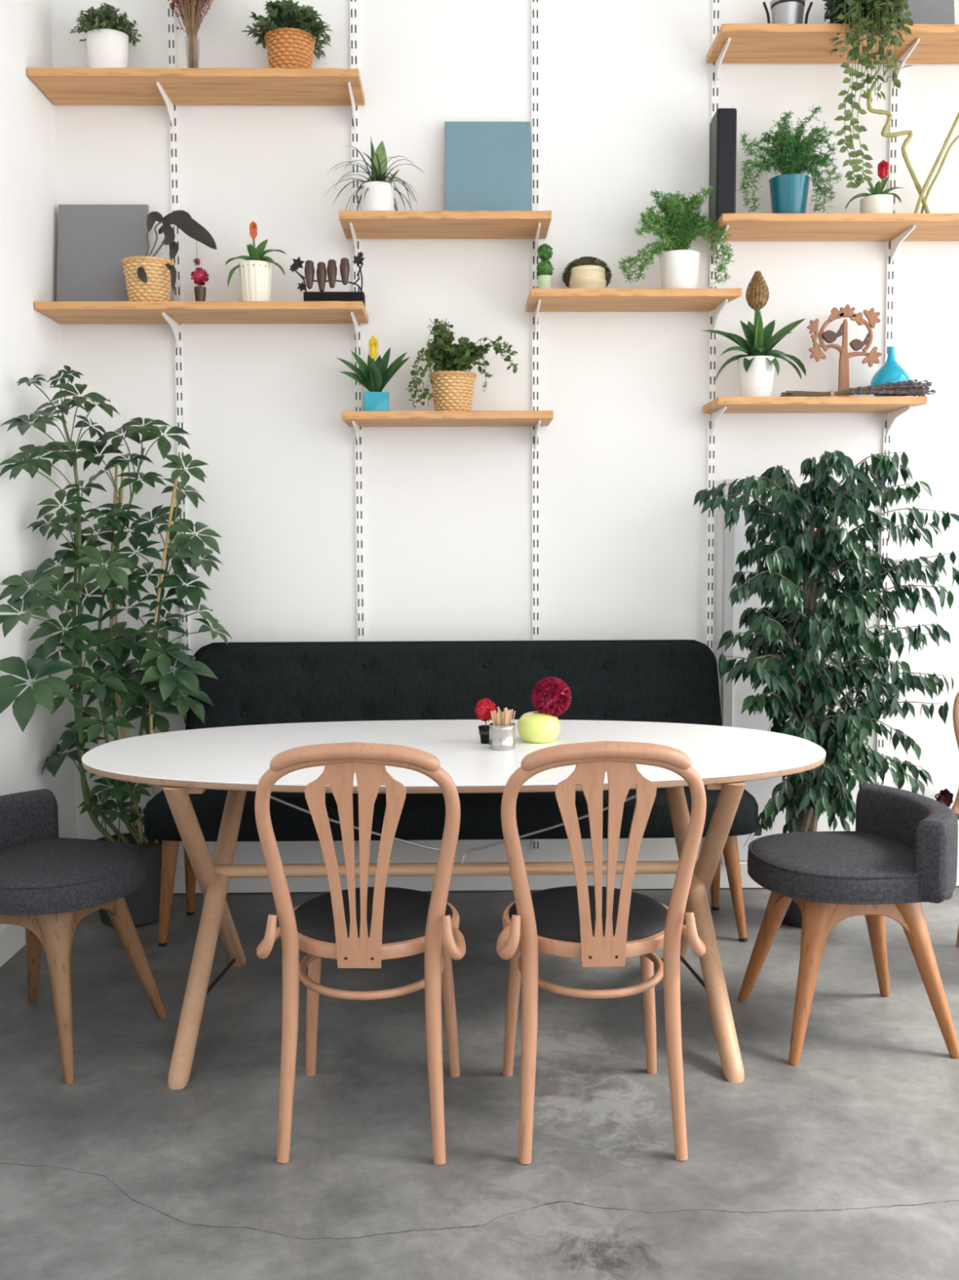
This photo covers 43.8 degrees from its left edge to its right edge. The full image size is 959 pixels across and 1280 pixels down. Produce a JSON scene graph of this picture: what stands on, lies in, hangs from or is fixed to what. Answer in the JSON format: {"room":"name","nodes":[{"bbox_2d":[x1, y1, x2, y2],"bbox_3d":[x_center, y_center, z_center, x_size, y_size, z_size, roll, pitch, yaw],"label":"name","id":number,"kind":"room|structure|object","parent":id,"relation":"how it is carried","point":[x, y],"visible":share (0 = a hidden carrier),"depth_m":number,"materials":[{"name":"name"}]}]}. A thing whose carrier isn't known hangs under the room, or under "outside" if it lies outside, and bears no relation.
{"room":"dining room","nodes":[
{"label":"dining room","id":0,"kind":"room"},
{"bbox_2d":[0,0,75,929],"bbox_3d":[-1.577,-0.718,0.963,0.200,3.900,6.881,0,4,-1],"label":"wall","id":1,"kind":"structure","parent":0,"point":[30,340],"depth_m":4.04,"materials":[{"name":"paint"}]},
{"bbox_2d":[0,924,26,967],"bbox_3d":[-1.463,1.173,1.087,0.012,0.110,6.841,0,4,-1],"label":"baseboard","id":2,"kind":"structure","parent":1,"relation":"attached to","point":[12,937],"depth_m":3.83,"materials":[{"name":"paint"}]},
{"bbox_2d":[430,373,475,410],"bbox_3d":[-0.095,-0.877,4.277,0.162,0.140,0.162,0,4,-1],"label":"basket","id":3,"kind":"object","parent":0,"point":[451,392],"depth_m":4.22,"materials":[{"name":"wicker"}]},
{"bbox_2d":[0,886,958,1279],"bbox_3d":[0.809,1.263,1.153,4.957,0.100,7.281,0,4,-1],"label":"floor","id":4,"kind":"structure","parent":0,"point":[842,1162],"depth_m":2.72,"materials":[{"name":"concrete"}]},
{"bbox_2d":[0,788,166,1084],"bbox_3d":[-1.159,0.757,3.174,0.521,0.621,0.535,1,5,16],"label":"upholstered chair","id":5,"kind":"object","parent":4,"relation":"on","point":[49,882],"visible":1,"depth_m":3.08,"materials":[{"name":"fabric"}]},
{"bbox_2d":[0,364,231,926],"bbox_3d":[-1.189,0.030,3.991,0.645,1.948,0.892,0,4,-1],"label":"plant","id":6,"kind":"object","parent":4,"relation":"on","point":[143,904],"visible":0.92,"depth_m":4.05,"materials":[{"name":"green plant"}]},
{"bbox_2d":[254,742,466,1164],"bbox_3d":[-0.255,0.645,2.715,0.467,0.911,0.540,0,4,2],"label":"bentwood chair","id":7,"kind":"object","parent":4,"relation":"on","point":[363,926],"visible":1,"depth_m":2.53,"materials":[{"name":"brown wood"}]},
{"bbox_2d":[143,640,758,946],"bbox_3d":[-0.093,0.504,4.133,2.040,0.972,0.568,0,4,-1],"label":"upholstered bench","id":8,"kind":"object","parent":4,"relation":"on","point":[655,681],"visible":0.52,"depth_m":4.25,"materials":[{"name":"fabric"}]},
{"bbox_2d":[81,719,826,1089],"bbox_3d":[-0.066,0.674,3.425,2.070,0.740,1.105,0,4,-1],"label":"dining table","id":9,"kind":"object","parent":4,"relation":"on","point":[233,759],"visible":0.72,"depth_m":3.27,"materials":[{"name":"white laminate"}]},
{"bbox_2d":[474,698,497,743],"bbox_3d":[0.019,0.234,3.458,0.068,0.131,0.067,0,4,-1],"label":"potted flower","id":10,"kind":"object","parent":9,"relation":"on","point":[484,707],"visible":0.87,"depth_m":3.44,"materials":[{"name":"red plant"}]},
{"bbox_2d":[488,722,515,751],"bbox_3d":[0.064,0.272,3.368,0.075,0.070,0.075,0,4,-1],"label":"steel cup","id":11,"kind":"object","parent":9,"relation":"on","point":[502,738],"visible":0.96,"depth_m":3.34,"materials":[{"name":"grey metal"}]},
{"bbox_2d":[493,710,497,725],"bbox_3d":[0.049,0.250,3.363,0.021,0.105,0.006,-1,4,-11],"label":"wooden stirrer","id":12,"kind":"object","parent":11,"relation":"in","point":[495,711],"visible":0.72,"depth_m":3.36,"materials":[{"name":"brown wood"}]},
{"bbox_2d":[496,712,500,725],"bbox_3d":[0.056,0.253,3.349,0.008,0.102,0.021,2,5,26],"label":"wooden stirrer","id":13,"kind":"object","parent":11,"relation":"in","point":[497,713],"visible":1,"depth_m":3.34,"materials":[{"name":"brown wood"}]},
{"bbox_2d":[501,711,504,725],"bbox_3d":[0.065,0.251,3.355,0.008,0.103,0.017,-1,4,-6],"label":"wooden stirrer","id":14,"kind":"object","parent":11,"relation":"in","point":[502,713],"visible":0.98,"depth_m":3.35,"materials":[{"name":"brown wood"}]},
{"bbox_2d":[503,707,506,724],"bbox_3d":[0.069,0.247,3.366,0.008,0.110,0.010,-3,5,-28],"label":"wooden stirrer","id":15,"kind":"object","parent":11,"relation":"in","point":[504,708],"visible":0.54,"depth_m":3.36,"materials":[{"name":"brown wood"}]},
{"bbox_2d":[504,709,509,725],"bbox_3d":[0.074,0.249,3.345,0.008,0.110,0.026,-2,5,-26],"label":"wooden stirrer","id":16,"kind":"object","parent":11,"relation":"in","point":[507,710],"visible":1,"depth_m":3.34,"materials":[{"name":"brown wood"}]},
{"bbox_2d":[507,710,511,725],"bbox_3d":[0.078,0.249,3.357,0.022,0.107,0.006,2,5,31],"label":"wooden stirrer","id":17,"kind":"object","parent":11,"relation":"in","point":[509,712],"visible":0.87,"depth_m":3.35,"materials":[{"name":"brown wood"}]},
{"bbox_2d":[509,709,513,725],"bbox_3d":[0.083,0.248,3.373,0.024,0.106,0.008,-2,5,-21],"label":"wooden stirrer","id":18,"kind":"object","parent":11,"relation":"in","point":[512,710],"visible":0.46,"depth_m":3.37,"materials":[{"name":"brown wood"}]},
{"bbox_2d":[517,711,560,742],"bbox_3d":[0.174,0.254,3.497,0.127,0.085,0.127,0,4,-1],"label":"round vase","id":19,"kind":"object","parent":9,"relation":"on","point":[534,726],"visible":0.91,"depth_m":3.45,"materials":[{"name":"ceramic"}]},
{"bbox_2d":[531,676,571,716],"bbox_3d":[0.210,0.197,3.493,0.119,0.179,0.118,-2,5,-18],"label":"flower","id":20,"kind":"object","parent":19,"relation":"in","point":[551,695],"visible":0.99,"depth_m":3.46,"materials":[{"name":"red plant"}]},
{"bbox_2d":[496,740,706,1164],"bbox_3d":[0.261,0.642,2.717,0.467,0.911,0.540,0,4,-2],"label":"bentwood chair","id":21,"kind":"object","parent":4,"relation":"on","point":[597,925],"visible":1,"depth_m":2.53,"materials":[{"name":"brown wood"}]},
{"bbox_2d":[693,449,958,927],"bbox_3d":[1.218,0.173,4.101,0.922,1.625,0.599,0,4,2],"label":"fig tree","id":22,"kind":"object","parent":4,"relation":"on","point":[797,553],"visible":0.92,"depth_m":4.00,"materials":[{"name":"green plant"}]},
{"bbox_2d":[737,782,958,1066],"bbox_3d":[0.993,0.744,3.225,0.521,0.621,0.535,-1,4,-5],"label":"upholstered chair","id":23,"kind":"object","parent":4,"relation":"on","point":[900,855],"visible":1,"depth_m":3.07,"materials":[{"name":"fabric"}]},
{"bbox_2d":[951,691,958,946],"bbox_3d":[1.736,0.564,3.669,0.468,0.911,0.540,0,4,-1],"label":"bentwood chair","id":24,"kind":"object","parent":4,"relation":"on","point":[955,808],"visible":0.86,"depth_m":3.83,"materials":[{"name":"brown wood"}]},
{"bbox_2d":[50,0,958,893],"bbox_3d":[0.740,-0.998,4.532,4.957,3.900,0.200,0,4,-1],"label":"wall","id":25,"kind":"structure","parent":0,"point":[625,85],"depth_m":4.41,"materials":[{"name":"paint"}]},
{"bbox_2d":[166,0,190,730],"bbox_3d":[-1.105,-1.039,4.391,0.027,3.700,0.013,0,4,-1],"label":"shelf rail","id":26,"kind":"object","parent":25,"relation":"attached to","point":[171,42],"visible":0.44,"depth_m":4.36,"materials":[{"name":"white metal"}]},
{"bbox_2d":[26,67,364,129],"bbox_3d":[-0.973,-1.895,4.186,1.122,0.112,0.271,0,4,-1],"label":"wall shelf","id":27,"kind":"object","parent":26,"relation":"attached to","point":[170,87],"visible":1,"depth_m":4.15,"materials":[{"name":"brown wood"}]},
{"bbox_2d":[70,2,142,67],"bbox_3d":[-1.305,-2.085,4.189,0.242,0.271,0.232,4,6,44],"label":"potted plant","id":28,"kind":"object","parent":27,"relation":"on","point":[108,37],"visible":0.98,"depth_m":4.14,"materials":[{"name":"white ceramic"}]},
{"bbox_2d":[241,0,333,68],"bbox_3d":[-0.676,-2.097,4.184,0.320,0.289,0.286,-1,4,-10],"label":"potted plant","id":29,"kind":"object","parent":27,"relation":"on","point":[291,35],"visible":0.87,"depth_m":4.12,"materials":[{"name":"orange wicker"}]},
{"bbox_2d":[265,31,315,68],"bbox_3d":[-0.662,-2.029,4.190,0.171,0.152,0.172,0,4,-1],"label":"basket","id":30,"kind":"object","parent":29,"relation":"attached to","point":[286,49],"depth_m":4.12,"materials":[{"name":"orange wicker"}]},
{"bbox_3d":[-1.007,-2.032,4.194,0.056,0.160,0.056,0,4,-1],"label":"glass vase","id":31,"kind":"object","parent":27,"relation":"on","visible":0},
{"bbox_2d":[168,0,213,68],"bbox_3d":[-1.007,-2.195,4.190,0.258,0.471,0.191,0,4,-1],"label":"bunch","id":32,"kind":"object","parent":31,"relation":"in","point":[191,10],"visible":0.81,"depth_m":4.17,"materials":[{"name":"brown plant"}]},
{"bbox_2d":[34,301,368,347],"bbox_3d":[-0.968,-1.120,4.244,1.126,0.112,0.271,0,4,-1],"label":"wall shelf","id":33,"kind":"object","parent":26,"relation":"attached to","point":[173,313],"visible":1,"depth_m":4.16,"materials":[{"name":"brown wood"}]},
{"bbox_2d":[56,204,148,301],"bbox_3d":[-1.359,-1.376,4.309,0.322,0.392,0.083,0,4,-1],"label":"canvas","id":34,"kind":"object","parent":33,"relation":"on","point":[93,241],"visible":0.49,"depth_m":4.30,"materials":[{"name":"grey fabric"}]},
{"bbox_2d":[121,209,217,301],"bbox_3d":[-1.087,-1.344,4.197,0.340,0.343,0.195,0,4,-1],"label":"potted plant","id":35,"kind":"object","parent":33,"relation":"on","point":[148,278],"visible":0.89,"depth_m":4.16,"materials":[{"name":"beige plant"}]},
{"bbox_2d":[122,259,172,301],"bbox_3d":[-1.166,-1.250,4.210,0.173,0.154,0.173,0,4,-1],"label":"basket","id":36,"kind":"object","parent":35,"relation":"attached to","point":[146,280],"depth_m":4.15,"materials":[{"name":"wicker"}]},
{"bbox_2d":[191,266,208,301],"bbox_3d":[-0.991,-1.247,4.234,0.063,0.144,0.060,0,4,-1],"label":"potted plant","id":37,"kind":"object","parent":33,"relation":"on","point":[199,275],"visible":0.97,"depth_m":4.22,"materials":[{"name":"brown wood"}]},
{"bbox_2d":[191,266,208,285],"bbox_3d":[-0.991,-1.287,4.231,0.063,0.064,0.060,0,4,-1],"label":"flower","id":38,"kind":"object","parent":37,"relation":"on","point":[199,276],"depth_m":4.22,"materials":[{"name":"red plant"}]},
{"bbox_2d":[194,286,206,301],"bbox_3d":[-0.991,-1.213,4.236,0.042,0.075,0.042,0,4,-1],"label":"pot","id":39,"kind":"object","parent":37,"relation":"attached to","point":[199,291],"depth_m":4.22,"materials":[{"name":"brown ceramic"}]},
{"bbox_2d":[225,221,286,301],"bbox_3d":[-0.797,-1.328,4.226,0.194,0.305,0.140,2,5,23],"label":"potted plant","id":40,"kind":"object","parent":33,"relation":"on","point":[255,272],"visible":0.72,"depth_m":4.20,"materials":[{"name":"green plant"}]},
{"bbox_2d":[288,250,364,306],"bbox_3d":[-0.538,-1.274,4.217,0.269,0.195,0.064,0,4,-1],"label":"bird sculpture","id":41,"kind":"object","parent":33,"relation":"on","point":[344,267],"visible":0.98,"depth_m":4.20,"materials":[{"name":"black wood"}]},
{"bbox_2d":[191,257,201,266],"bbox_3d":[-1.024,-1.417,4.332,0.034,0.124,0.048,0,4,-1],"label":"hanging ornament","id":42,"kind":"object","parent":25,"relation":"hanging from","point":[197,260],"visible":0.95,"depth_m":4.32,"materials":[{"name":"red"}]},
{"bbox_2d":[349,0,364,641],"bbox_3d":[-0.449,-1.043,4.402,0.027,3.700,0.013,0,4,-1],"label":"shelf rail","id":43,"kind":"object","parent":25,"relation":"attached to","point":[353,3],"visible":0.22,"depth_m":4.40,"materials":[{"name":"white metal"}]},
{"bbox_2d":[338,210,551,262],"bbox_3d":[-0.119,-1.428,4.235,0.732,0.112,0.271,0,4,-1],"label":"wall shelf","id":44,"kind":"object","parent":43,"relation":"attached to","point":[356,224],"visible":0.94,"depth_m":4.17,"materials":[{"name":"brown wood"}]},
{"bbox_2d":[324,136,420,210],"bbox_3d":[-0.369,-1.627,4.164,0.353,0.339,0.352,0,4,-1],"label":"potted plant","id":45,"kind":"object","parent":44,"relation":"on","point":[377,194],"visible":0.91,"depth_m":4.18,"materials":[{"name":"green plant"}]},
{"bbox_2d":[444,121,531,211],"bbox_3d":[0.030,-1.682,4.310,0.310,0.380,0.083,0,4,-1],"label":"canvas","id":46,"kind":"object","parent":44,"relation":"on","point":[487,164],"visible":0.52,"depth_m":4.30,"materials":[{"name":"blue fabric"}]},
{"bbox_2d":[341,410,553,449],"bbox_3d":[-0.113,-0.751,4.287,0.737,0.112,0.271,0,4,-1],"label":"wall shelf","id":47,"kind":"object","parent":43,"relation":"attached to","point":[356,420],"visible":1,"depth_m":4.16,"materials":[{"name":"brown wood"}]},
{"bbox_2d":[336,335,410,411],"bbox_3d":[-0.379,-0.945,4.265,0.263,0.281,0.088,-1,4,-8],"label":"potted plant","id":48,"kind":"object","parent":47,"relation":"on","point":[375,375],"visible":0.87,"depth_m":4.25,"materials":[{"name":"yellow plant"}]},
{"bbox_2d":[405,318,518,410],"bbox_3d":[-0.064,-0.979,4.260,0.404,0.346,0.219,0,4,-1],"label":"potted plant","id":49,"kind":"object","parent":47,"relation":"on","point":[452,387],"visible":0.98,"depth_m":4.21,"materials":[{"name":"woven wicker straw"},{"name":"soil"},{"name":"leaf"}]},
{"bbox_2d":[531,0,539,849],"bbox_3d":[0.207,-1.047,4.413,0.027,3.700,0.013,0,4,-1],"label":"shelf rail","id":50,"kind":"object","parent":25,"relation":"attached to","point":[535,3],"visible":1,"depth_m":4.40,"materials":[{"name":"white metal"}]},
{"bbox_2d":[525,288,742,335],"bbox_3d":[0.540,-1.171,4.266,0.733,0.112,0.271,0,4,-1],"label":"wall shelf","id":51,"kind":"object","parent":50,"relation":"attached to","point":[540,300],"visible":1,"depth_m":4.19,"materials":[{"name":"brown wood"}]},
{"bbox_2d":[536,243,554,288],"bbox_3d":[0.235,-1.321,4.270,0.065,0.189,0.064,0,4,-1],"label":"potted cactus","id":52,"kind":"object","parent":51,"relation":"on","point":[544,269],"visible":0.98,"depth_m":4.25,"materials":[{"name":"green plant"}]},
{"bbox_2d":[561,256,613,288],"bbox_3d":[0.385,-1.299,4.275,0.186,0.144,0.160,0,4,-1],"label":"potted plant","id":53,"kind":"object","parent":51,"relation":"on","point":[587,272],"visible":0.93,"depth_m":4.22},
{"bbox_2d":[617,185,734,288],"bbox_3d":[0.686,-1.408,4.240,0.412,0.364,0.208,0,4,-1],"label":"potted plant","id":54,"kind":"object","parent":51,"relation":"on","point":[679,267],"visible":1,"depth_m":4.20,"materials":[{"name":"green plant"}]},
{"bbox_2d":[173,859,958,893],"bbox_3d":[0.750,0.901,4.568,4.557,0.100,0.016,0,4,-1],"label":"baseboard","id":55,"kind":"structure","parent":25,"relation":"attached to","point":[495,882],"depth_m":4.55,"materials":[{"name":"white paint"}]},
{"bbox_2d":[703,0,719,840],"bbox_3d":[0.863,-1.050,4.424,0.027,3.700,0.013,0,4,-1],"label":"shelf rail","id":56,"kind":"object","parent":25,"relation":"attached to","point":[715,3],"visible":0.44,"depth_m":4.44,"materials":[{"name":"white metal"}]},
{"bbox_2d":[702,395,927,436],"bbox_3d":[1.197,-0.805,4.305,0.732,0.112,0.271,0,4,-1],"label":"wall shelf","id":57,"kind":"object","parent":56,"relation":"attached to","point":[895,406],"visible":1,"depth_m":4.22,"materials":[{"name":"brown wood"}]},
{"bbox_2d":[702,270,806,396],"bbox_3d":[0.989,-1.087,4.260,0.389,0.460,0.175,0,4,-1],"label":"potted plant","id":58,"kind":"object","parent":57,"relation":"on","point":[756,368],"visible":0.9,"depth_m":4.26,"materials":[{"name":"green plant"}]},
{"bbox_2d":[807,304,882,396],"bbox_3d":[1.318,-1.036,4.314,0.274,0.348,0.029,0,4,-1],"label":"tree ornament","id":59,"kind":"object","parent":57,"relation":"on","point":[829,336],"visible":1,"depth_m":4.31,"materials":[{"name":"brown wood"}]},
{"bbox_2d":[780,379,936,396],"bbox_3d":[1.335,-0.887,4.228,0.540,0.064,0.106,0,4,-1],"label":"bundle","id":60,"kind":"object","parent":57,"relation":"on","point":[909,388],"visible":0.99,"depth_m":4.21,"materials":[{"name":"brown"}]},
{"bbox_2d":[870,346,911,396],"bbox_3d":[1.488,-0.961,4.317,0.141,0.194,0.141,0,4,-1],"label":"glass vase","id":61,"kind":"object","parent":57,"relation":"on","point":[891,371],"visible":0.67,"depth_m":4.28,"materials":[{"name":"blue glass"}]},
{"bbox_2d":[706,23,958,88],"bbox_3d":[1.646,-2.060,4.218,1.643,0.112,0.271,0,4,-1],"label":"wall shelf","id":62,"kind":"object","parent":56,"relation":"attached to","point":[734,43],"visible":0.89,"depth_m":4.18,"materials":[{"name":"brown wood"}]},
{"bbox_2d":[762,0,813,23],"bbox_3d":[1.091,-2.186,4.228,0.135,0.142,0.124,4,6,41],"label":"metal bucket","id":63,"kind":"object","parent":62,"relation":"on","point":[783,11],"visible":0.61,"depth_m":4.18,"materials":[{"name":"grey metal"}]},
{"bbox_2d":[822,0,913,188],"bbox_3d":[1.338,-1.954,4.158,0.299,0.813,0.359,0,4,-1],"label":"hanging plant","id":64,"kind":"object","parent":62,"relation":"on","point":[859,14],"visible":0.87,"depth_m":4.04,"materials":[{"name":"green plant"}]},
{"bbox_2d":[898,0,955,24],"bbox_3d":[1.586,-2.331,4.288,0.227,0.418,0.083,0,4,-1],"label":"canvas","id":65,"kind":"object","parent":62,"relation":"on","point":[923,11],"visible":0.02,"depth_m":4.27,"materials":[{"name":"grey fabric"}]},
{"bbox_2d":[706,213,958,264],"bbox_3d":[1.653,-1.430,4.266,1.634,0.112,0.271,0,4,-1],"label":"wall shelf","id":66,"kind":"object","parent":56,"relation":"attached to","point":[896,228],"visible":0.91,"depth_m":4.20,"materials":[{"name":"brown wood"}]},
{"bbox_2d":[708,108,737,226],"bbox_3d":[0.863,-1.671,4.237,0.071,0.379,0.127,0,4,-1],"label":"book","id":67,"kind":"object","parent":66,"relation":"on","point":[723,126],"visible":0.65,"depth_m":4.18,"materials":[{"name":"black plastic"}]},
{"bbox_2d":[736,106,844,213],"bbox_3d":[1.087,-1.679,4.237,0.376,0.392,0.191,0,4,-1],"label":"potted plant","id":68,"kind":"object","parent":66,"relation":"on","point":[788,190],"visible":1,"depth_m":4.19,"materials":[{"name":"green plant"}]},
{"bbox_2d":[844,160,904,213],"bbox_3d":[1.407,-1.595,4.250,0.191,0.220,0.116,2,5,30],"label":"potted plant","id":69,"kind":"object","parent":66,"relation":"on","point":[878,202],"visible":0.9,"depth_m":4.23,"materials":[{"name":"red plant"}]},
{"bbox_2d":[863,87,929,213],"bbox_3d":[1.498,-1.724,4.264,0.269,0.474,0.042,0,4,-1],"label":"bamboo","id":70,"kind":"object","parent":66,"relation":"on","point":[869,100],"visible":0.91,"depth_m":4.26,"materials":[{"name":"green plant"}]},
{"bbox_2d":[914,111,958,213],"bbox_3d":[1.648,-1.728,4.252,0.217,0.480,0.016,0,4,-1],"label":"bamboo","id":71,"kind":"object","parent":66,"relation":"on","point":[948,137],"visible":0.84,"depth_m":4.25,"materials":[{"name":"yellow plant"}]},
{"bbox_2d":[920,134,958,213],"bbox_3d":[1.655,-1.656,4.298,0.158,0.331,0.012,0,4,-1],"label":"bamboo","id":72,"kind":"object","parent":66,"relation":"on","point":[957,138],"visible":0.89,"depth_m":4.29,"materials":[{"name":"yellow plant"}]},
{"bbox_2d":[720,479,735,864],"bbox_3d":[0.936,0.128,4.506,0.039,1.457,0.028,0,4,-1],"label":"trim","id":73,"kind":"structure","parent":25,"relation":"attached to","point":[728,537],"depth_m":4.47,"materials":[{"name":"grey metal"}]},
{"bbox_2d":[733,493,803,860],"bbox_3d":[1.091,0.146,4.519,0.270,1.397,0.012,0,4,-1],"label":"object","id":74,"kind":"structure","parent":25,"relation":"attached to","point":[762,790],"depth_m":4.52,"materials":[{"name":"white paint"}]},
{"bbox_2d":[875,67,898,785],"bbox_3d":[1.520,-1.054,4.435,0.027,3.700,0.013,0,4,-1],"label":"shelf rail","id":75,"kind":"object","parent":25,"relation":"attached to","point":[894,99],"visible":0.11,"depth_m":4.42,"materials":[{"name":"white metal"}]},
{"bbox_2d":[537,275,552,288],"bbox_3d":[0.235,-1.263,4.273,0.054,0.074,0.054,0,4,-1],"label":"pot","id":76,"kind":"object","parent":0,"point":[544,281],"depth_m":4.25,"materials":[{"name":"green ceramic"}]},
{"bbox_2d":[934,788,953,807],"bbox_3d":[1.759,0.646,4.522,0.065,0.181,0.087,2,5,24],"label":"rose","id":77,"kind":"object","parent":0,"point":[945,797],"visible":0.73,"depth_m":4.49,"materials":[{"name":"red plant"}]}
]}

